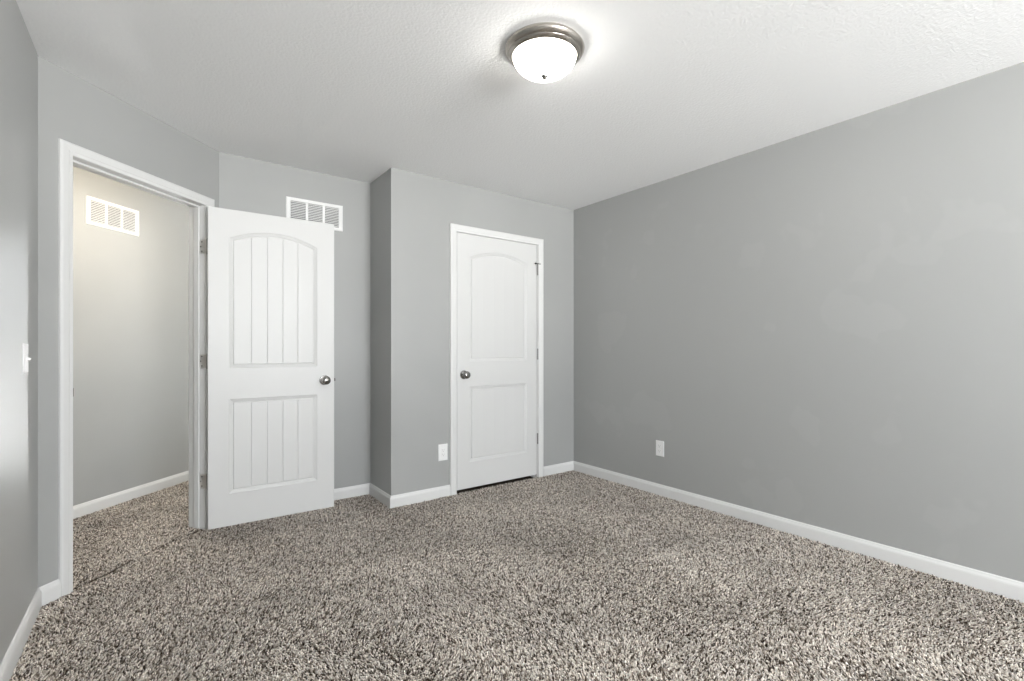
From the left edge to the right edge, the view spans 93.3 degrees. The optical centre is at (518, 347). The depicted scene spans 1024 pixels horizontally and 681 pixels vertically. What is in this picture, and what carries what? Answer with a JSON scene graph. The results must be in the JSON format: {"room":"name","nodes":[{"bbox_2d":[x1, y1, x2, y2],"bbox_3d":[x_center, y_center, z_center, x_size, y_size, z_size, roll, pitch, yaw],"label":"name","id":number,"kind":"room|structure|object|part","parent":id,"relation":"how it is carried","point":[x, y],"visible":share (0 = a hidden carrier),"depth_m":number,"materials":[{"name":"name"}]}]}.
{"room":"empty bedroom","nodes":[
{"label":"empty bedroom","id":0,"kind":"room"},
{"bbox_2d":[0,0,37,663],"bbox_3d":[-0.400,-0.070,-0.256,0.115,2.451,6.002,0,0,-37],"label":"wall","id":1,"kind":"structure","parent":0,"point":[18,54],"depth_m":1.84,"materials":[{"name":"grey paint"}]},
{"bbox_2d":[0,588,41,680],"bbox_3d":[-0.369,1.110,-0.190,0.013,0.097,5.839,0,0,-37],"label":"baseboard","id":2,"kind":"structure","parent":1,"relation":"attached to","point":[8,664],"depth_m":1.82,"materials":[{"name":"white paint"}]},
{"bbox_2d":[23,344,30,373],"bbox_3d":[-1.955,0.042,1.927,0.019,0.118,0.072,0,0,-37],"label":"light switch","id":3,"kind":"object","parent":1,"relation":"attached to","point":[26,358],"visible":1,"depth_m":1.91,"materials":[{"name":"white plastic"}]},
{"bbox_3d":[-1.960,0.042,1.923,0.006,0.118,0.072,0,0,-37],"label":"plate","id":4,"kind":"part","parent":3,"relation":"part of","materials":[{"name":"white plastic"}]},
{"bbox_2d":[38,56,218,587],"bbox_3d":[-2.109,-0.070,2.676,0.115,2.451,1.160,0,0,8],"label":"wall","id":5,"kind":"structure","parent":0,"point":[72,109],"depth_m":2.21,"materials":[{"name":"grey paint"}]},
{"bbox_2d":[39,579,60,605],"bbox_3d":[-2.115,1.110,2.181,0.013,0.097,0.083,0,0,8],"label":"baseboard","id":6,"kind":"structure","parent":5,"relation":"attached to","point":[51,591],"depth_m":2.18,"materials":[{"name":"white paint"}]},
{"bbox_2d":[58,138,214,596],"bbox_3d":[-2.107,0.098,2.690,0.148,2.121,0.927,0,0,8],"label":"trim","id":7,"kind":"structure","parent":5,"relation":"attached to","point":[70,154],"depth_m":2.42,"materials":[{"name":"white paint"}]},
{"bbox_3d":[-2.172,0.098,2.699,0.017,2.121,0.927,0,0,8],"label":"hall casing","id":8,"kind":"part","parent":7,"relation":"part of","materials":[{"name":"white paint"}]},
{"bbox_3d":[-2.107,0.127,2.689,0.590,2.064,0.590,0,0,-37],"label":"stop molding","id":9,"kind":"part","parent":7,"relation":"part of","materials":[{"name":"white paint"}]},
{"bbox_2d":[206,206,334,529],"bbox_3d":[-1.641,0.126,3.267,0.782,2.031,0.167,0,0,-37],"label":"door","id":10,"kind":"structure","parent":5,"relation":"in","point":[270,354],"depth_m":3.23,"materials":[{"name":"white paint"}]},
{"bbox_3d":[-1.354,0.229,3.405,0.061,0.061,0.044,0,0,-37],"label":"knob","id":11,"kind":"part","parent":10,"relation":"part of","materials":[{"name":"silver metal"}]},
{"bbox_2d":[73,166,188,505],"bbox_3d":[-3.052,-0.070,3.232,0.115,2.451,5.300,0,0,8],"label":"wall","id":12,"kind":"structure","parent":0,"point":[131,292],"depth_m":3.63,"materials":[{"name":"grey paint"}]},
{"bbox_2d":[86,195,138,236],"bbox_3d":[-2.949,-0.955,3.526,0.008,0.195,0.396,0,0,8],"label":"air vent","id":13,"kind":"object","parent":12,"relation":"in","point":[100,213],"visible":1,"depth_m":3.51,"materials":[{"name":"white metal"}]},
{"bbox_2d":[73,470,188,518],"bbox_3d":[-2.989,1.110,3.223,0.013,0.097,5.300,0,0,8],"label":"baseboard","id":14,"kind":"structure","parent":12,"relation":"attached to","point":[85,508],"depth_m":3.62,"materials":[{"name":"white paint"}]},
{"bbox_2d":[219,152,369,488],"bbox_3d":[-1.579,-0.070,3.566,1.178,2.451,0.115,0,0,-37],"label":"wall","id":15,"kind":"structure","parent":0,"point":[245,184],"depth_m":3.68,"materials":[{"name":"grey paint"}]},
{"bbox_2d":[286,196,342,231],"bbox_3d":[-1.493,-0.981,3.553,0.396,0.195,0.008,0,0,-37],"label":"air vent","id":16,"kind":"object","parent":15,"relation":"in","point":[296,208],"visible":0.74,"depth_m":3.55,"materials":[{"name":"white metal"}]},
{"bbox_2d":[334,483,369,500],"bbox_3d":[-1.567,1.110,3.494,1.016,0.097,0.013,0,0,-37],"label":"baseboard","id":17,"kind":"structure","parent":15,"relation":"attached to","point":[357,490],"depth_m":3.70,"materials":[{"name":"white paint"}]},
{"bbox_2d":[370,168,390,494],"bbox_3d":[-1.028,-0.070,3.718,0.115,2.451,0.533,0,0,-37],"label":"wall","id":18,"kind":"structure","parent":0,"point":[380,188],"depth_m":3.63,"materials":[{"name":"grey paint"}]},
{"bbox_2d":[369,483,390,507],"bbox_3d":[-1.041,1.110,3.628,0.013,0.097,0.431,0,0,-37],"label":"baseboard","id":19,"kind":"structure","parent":18,"relation":"attached to","point":[374,491],"depth_m":3.61,"materials":[{"name":"white paint"}]},
{"bbox_2d":[391,168,573,495],"bbox_3d":[-0.187,-0.070,4.088,1.906,2.451,0.115,0,0,-37],"label":"wall","id":20,"kind":"structure","parent":0,"point":[423,207],"depth_m":3.69,"materials":[{"name":"grey paint"}]},
{"bbox_2d":[390,485,450,507],"bbox_3d":[-0.726,1.110,3.604,0.488,0.097,0.013,0,0,-37],"label":"baseboard","id":21,"kind":"structure","parent":20,"relation":"attached to","point":[429,494],"depth_m":3.59,"materials":[{"name":"white paint"}]},
{"bbox_2d":[438,444,447,460],"bbox_3d":[-0.580,0.803,3.716,0.078,0.126,0.009,0,0,-37],"label":"wall outlet","id":22,"kind":"object","parent":20,"relation":"attached to","point":[442,448],"visible":1,"depth_m":3.71,"materials":[{"name":"white plastic"}]},
{"bbox_2d":[441,448,444,456],"bbox_3d":[-0.579,0.803,3.715,0.034,0.067,0.004,0,0,-37],"label":"receptacle","id":23,"kind":"object","parent":22,"relation":"attached to","point":[442,449],"depth_m":3.71,"materials":[{"name":"white plastic"}]},
{"bbox_2d":[450,223,543,495],"bbox_3d":[-0.188,0.096,4.077,0.939,2.126,0.131,0,0,-37],"label":"trim","id":24,"kind":"structure","parent":20,"relation":"attached to","point":[454,228],"depth_m":3.78,"materials":[{"name":"white paint"}]},
{"bbox_2d":[457,232,538,489],"bbox_3d":[-0.138,0.105,4.039,0.841,2.031,0.101,0,0,-37],"label":"door","id":25,"kind":"structure","parent":20,"relation":"in","point":[497,351],"depth_m":4.02,"materials":[{"name":"white paint"}]},
{"bbox_3d":[-0.407,0.213,3.801,0.061,0.061,0.044,0,0,-37],"label":"knob","id":26,"kind":"part","parent":25,"relation":"part of","materials":[{"name":"silver metal"}]},
{"bbox_2d":[544,461,573,475],"bbox_3d":[0.373,1.110,4.429,0.373,0.097,0.013,0,0,-37],"label":"baseboard","id":27,"kind":"structure","parent":20,"relation":"attached to","point":[567,466],"depth_m":4.42,"materials":[{"name":"white paint"}]},
{"bbox_2d":[12,476,1023,680],"bbox_3d":[-0.730,1.206,1.607,5.755,0.100,9.378,0,0,-37],"label":"floor","id":28,"kind":"structure","parent":0,"point":[526,477],"depth_m":2.08,"materials":[{"name":"grey carpet"}]},
{"bbox_2d":[73,480,200,588],"bbox_3d":[-2.574,1.147,3.195,2.531,0.023,2.430,0,0,-37],"label":"carpet","id":29,"kind":"structure","parent":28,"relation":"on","point":[104,539],"depth_m":3.03,"materials":[{"name":"grey carpet"}]},
{"bbox_2d":[9,470,1023,680],"bbox_3d":[0.822,1.145,1.176,3.556,0.023,6.586,0,0,-37],"label":"carpet","id":30,"kind":"structure","parent":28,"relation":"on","point":[615,519],"depth_m":2.16,"materials":[{"name":"grey carpet"}]},
{"bbox_2d":[16,0,1023,209],"bbox_3d":[-0.730,-1.345,1.607,5.755,0.100,9.378,0,0,-37],"label":"ceiling","id":31,"kind":"structure","parent":0,"point":[359,90],"depth_m":2.27,"materials":[{"name":"white paint"}]},
{"bbox_2d":[505,22,584,82],"bbox_3d":[0.112,-1.225,2.083,0.342,0.140,0.342,0,0,-37],"label":"ceiling light","id":32,"kind":"object","parent":31,"relation":"attached to","point":[543,52],"visible":1,"depth_m":1.99,"materials":[{"name":"white glass"}]},
{"bbox_2d":[574,62,1023,581],"bbox_3d":[2.417,-0.070,2.112,0.115,2.451,6.404,0,0,-37],"label":"wall","id":33,"kind":"structure","parent":0,"point":[823,327],"depth_m":2.77,"materials":[{"name":"grey paint"}]},
{"bbox_2d":[656,440,663,456],"bbox_3d":[1.099,0.783,3.764,0.009,0.120,0.074,0,0,-37],"label":"wall outlet","id":34,"kind":"object","parent":33,"relation":"attached to","point":[659,444],"visible":1,"depth_m":3.76,"materials":[{"name":"white plastic"}]},
{"bbox_2d":[574,461,1023,602],"bbox_3d":[2.366,1.110,2.073,0.013,0.097,6.174,0,0,-37],"label":"baseboard","id":35,"kind":"structure","parent":33,"relation":"attached to","point":[999,585],"depth_m":2.78,"materials":[{"name":"white paint"}]}
]}

